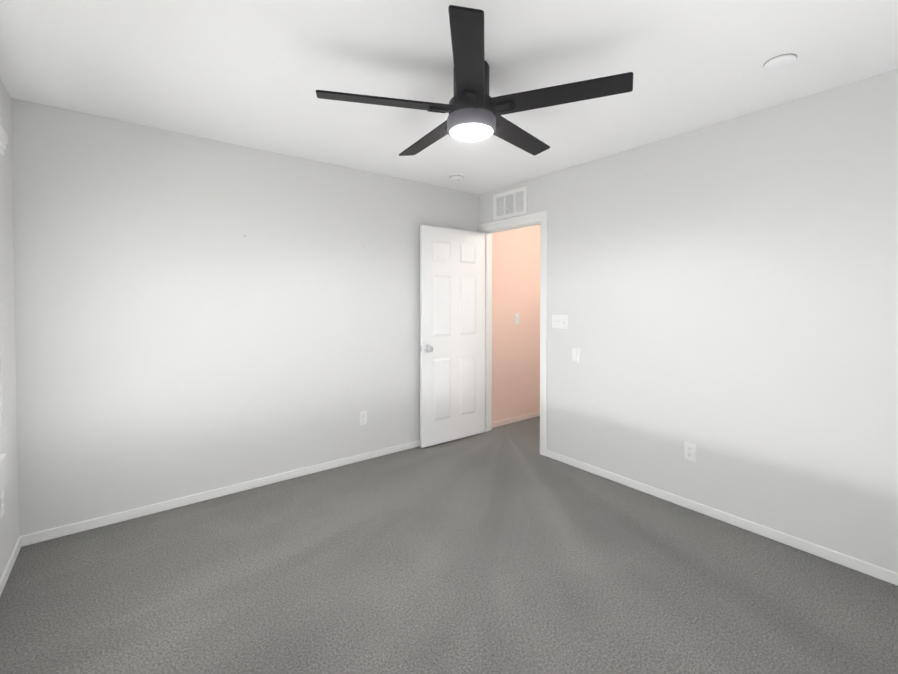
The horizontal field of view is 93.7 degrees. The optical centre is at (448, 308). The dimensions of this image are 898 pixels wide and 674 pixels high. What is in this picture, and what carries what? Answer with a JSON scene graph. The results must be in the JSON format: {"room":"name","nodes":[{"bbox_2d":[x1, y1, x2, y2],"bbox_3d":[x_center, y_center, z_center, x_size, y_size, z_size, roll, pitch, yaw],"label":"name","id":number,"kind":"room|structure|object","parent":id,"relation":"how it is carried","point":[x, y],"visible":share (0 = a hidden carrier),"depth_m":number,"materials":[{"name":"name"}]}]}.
{"room":"empty bedroom","nodes":[
{"label":"empty bedroom","id":0,"kind":"room"},
{"bbox_2d":[0,79,18,576],"bbox_3d":[-1.322,0.113,0.843,0.120,2.440,3.547,-1,1,-38],"label":"wall","id":1,"kind":"structure","parent":0,"point":[9,532],"depth_m":2.14,"materials":[{"name":"white paint"}]},
{"bbox_2d":[0,489,4,518],"bbox_3d":[-2.118,0.929,1.994,0.008,0.115,0.070,-1,1,-38],"label":"electrical outlet","id":2,"kind":"object","parent":1,"relation":"attached to","point":[2,510],"visible":1,"depth_m":1.98,"materials":[{"name":"white plastic"}]},
{"bbox_2d":[0,453,5,461],"bbox_3d":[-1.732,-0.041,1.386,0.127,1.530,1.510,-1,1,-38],"label":"window sill","id":3,"kind":"structure","parent":1,"relation":"in","point":[3,455],"depth_m":1.99,"materials":[{"name":"white plastic"}]},
{"bbox_2d":[0,125,7,155],"bbox_3d":[-1.704,-0.059,1.407,0.102,1.540,1.550,-1,1,-38],"label":"window blinds","id":4,"kind":"object","parent":1,"relation":"attached to","point":[3,138],"visible":1,"depth_m":1.98,"materials":[{"name":"white"}]},
{"bbox_2d":[0,536,23,595],"bbox_3d":[-1.269,1.303,0.904,0.012,0.058,3.547,-1,1,-38],"label":"baseboard","id":5,"kind":"structure","parent":1,"relation":"attached to","point":[20,542],"depth_m":2.10,"materials":[{"name":"white wood"}]},
{"bbox_2d":[11,98,540,535],"bbox_3d":[-0.598,0.065,3.716,4.775,2.440,0.120,-1,1,-38],"label":"wall","id":6,"kind":"structure","parent":0,"point":[178,334],"depth_m":2.84,"materials":[{"name":"white paint"}]},
{"bbox_2d":[23,440,419,545],"bbox_3d":[-1.008,1.262,3.334,3.335,0.058,0.016,-1,1,-38],"label":"baseboard","id":7,"kind":"structure","parent":6,"relation":"attached to","point":[81,526],"depth_m":2.81,"materials":[{"name":"white wood"}]},
{"bbox_2d":[359,411,366,425],"bbox_3d":[-0.725,0.930,3.551,0.070,0.115,0.008,-1,1,-38],"label":"electrical outlet","id":8,"kind":"object","parent":6,"relation":"attached to","point":[362,417],"visible":1,"depth_m":3.55,"materials":[{"name":"white plastic"}]},
{"bbox_2d":[492,411,539,427],"bbox_3d":[0.812,1.239,4.736,1.020,0.058,0.016,-1,1,-38],"label":"baseboard","id":9,"kind":"structure","parent":6,"relation":"attached to","point":[514,419],"depth_m":4.65,"materials":[{"name":"beige wood"}]},
{"bbox_2d":[515,314,518,323],"bbox_3d":[0.759,0.119,4.680,0.070,0.115,0.011,-1,1,-38],"label":"light switch","id":10,"kind":"object","parent":6,"relation":"attached to","point":[516,318],"visible":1,"depth_m":4.67,"materials":[{"name":"white plastic"}]},
{"bbox_2d":[0,416,897,673],"bbox_3d":[0.363,1.361,2.163,5.175,0.100,3.787,-1,1,-38],"label":"floor","id":11,"kind":"structure","parent":0,"point":[507,549],"depth_m":1.98,"materials":[{"name":"carpet"}]},
{"bbox_2d":[0,0,897,193],"bbox_3d":[0.521,-1.181,2.243,4.775,0.100,3.787,-1,1,-38],"label":"ceiling","id":12,"kind":"structure","parent":0,"point":[256,74],"depth_m":1.95,"materials":[{"name":"white paint"}]},
{"bbox_2d":[449,173,463,180],"bbox_3d":[0.064,-1.135,3.654,0.128,0.040,0.128,-1,1,-38],"label":"smoke detector","id":13,"kind":"object","parent":12,"relation":"attached to","point":[456,176],"visible":1,"depth_m":3.61,"materials":[{"name":"white plastic"}]},
{"bbox_2d":[316,5,632,155],"bbox_3d":[0.098,-0.968,2.010,1.343,0.319,1.322,-1,1,-38],"label":"fan","id":14,"kind":"object","parent":12,"relation":"hanging from","point":[474,109],"visible":1,"depth_m":1.84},
{"bbox_2d":[764,53,796,69],"bbox_3d":[1.509,-1.121,1.917,0.121,0.010,0.121,-1,1,-38],"label":"recessed light","id":15,"kind":"object","parent":12,"relation":"in","point":[779,61],"visible":0.98,"depth_m":1.90,"materials":[{"name":"white paint"}]},
{"bbox_2d":[479,69,897,572],"bbox_3d":[1.438,0.077,2.970,0.120,2.440,3.547,-1,1,-38],"label":"wall","id":16,"kind":"structure","parent":0,"point":[723,295],"depth_m":2.47,"materials":[{"name":"white paint"}]},
{"bbox_2d":[493,186,526,220],"bbox_3d":[0.571,-0.982,3.972,0.010,0.250,0.430,-1,1,-38],"label":"air vent","id":17,"kind":"object","parent":16,"relation":"in","point":[510,203],"visible":1,"depth_m":3.96,"materials":[{"name":"white metal"}]},
{"bbox_2d":[478,211,547,455],"bbox_3d":[0.628,0.218,4.024,0.154,2.124,0.892,-1,1,-38],"label":"door frame","id":18,"kind":"structure","parent":16,"relation":"attached to","point":[542,216],"depth_m":3.82,"materials":[{"name":"white wood"}]},
{"bbox_2d":[420,225,484,447],"bbox_3d":[0.054,0.256,4.039,0.767,2.018,0.142,-1,1,-37],"label":"door","id":19,"kind":"structure","parent":18,"relation":"attached to","point":[452,310],"depth_m":4.00,"materials":[{"name":"white paint"}]},
{"bbox_2d":[552,315,567,328],"bbox_3d":[0.927,0.116,3.526,0.011,0.115,0.162,-1,1,-38],"label":"light switch","id":20,"kind":"object","parent":16,"relation":"attached to","point":[559,321],"visible":1,"depth_m":3.52,"materials":[{"name":"white plastic"}]},
{"bbox_2d":[572,348,579,362],"bbox_3d":[1.021,0.385,3.400,0.022,0.112,0.068,-1,1,-38],"label":"switch","id":21,"kind":"object","parent":16,"relation":"attached to","point":[576,355],"visible":1,"depth_m":3.39,"materials":[{"name":"white plastic"}]},
{"bbox_2d":[684,442,695,461],"bbox_3d":[1.560,0.929,2.721,0.008,0.115,0.070,-1,1,-38],"label":"electrical outlet","id":22,"kind":"object","parent":16,"relation":"attached to","point":[690,451],"visible":1,"depth_m":2.72,"materials":[{"name":"white plastic"}]},
{"bbox_2d":[546,450,897,585],"bbox_3d":[1.649,1.274,2.608,0.012,0.058,2.625,-1,1,-38],"label":"baseboard","id":23,"kind":"structure","parent":16,"relation":"attached to","point":[881,573],"depth_m":2.47,"materials":[{"name":"white wood"}]}
]}

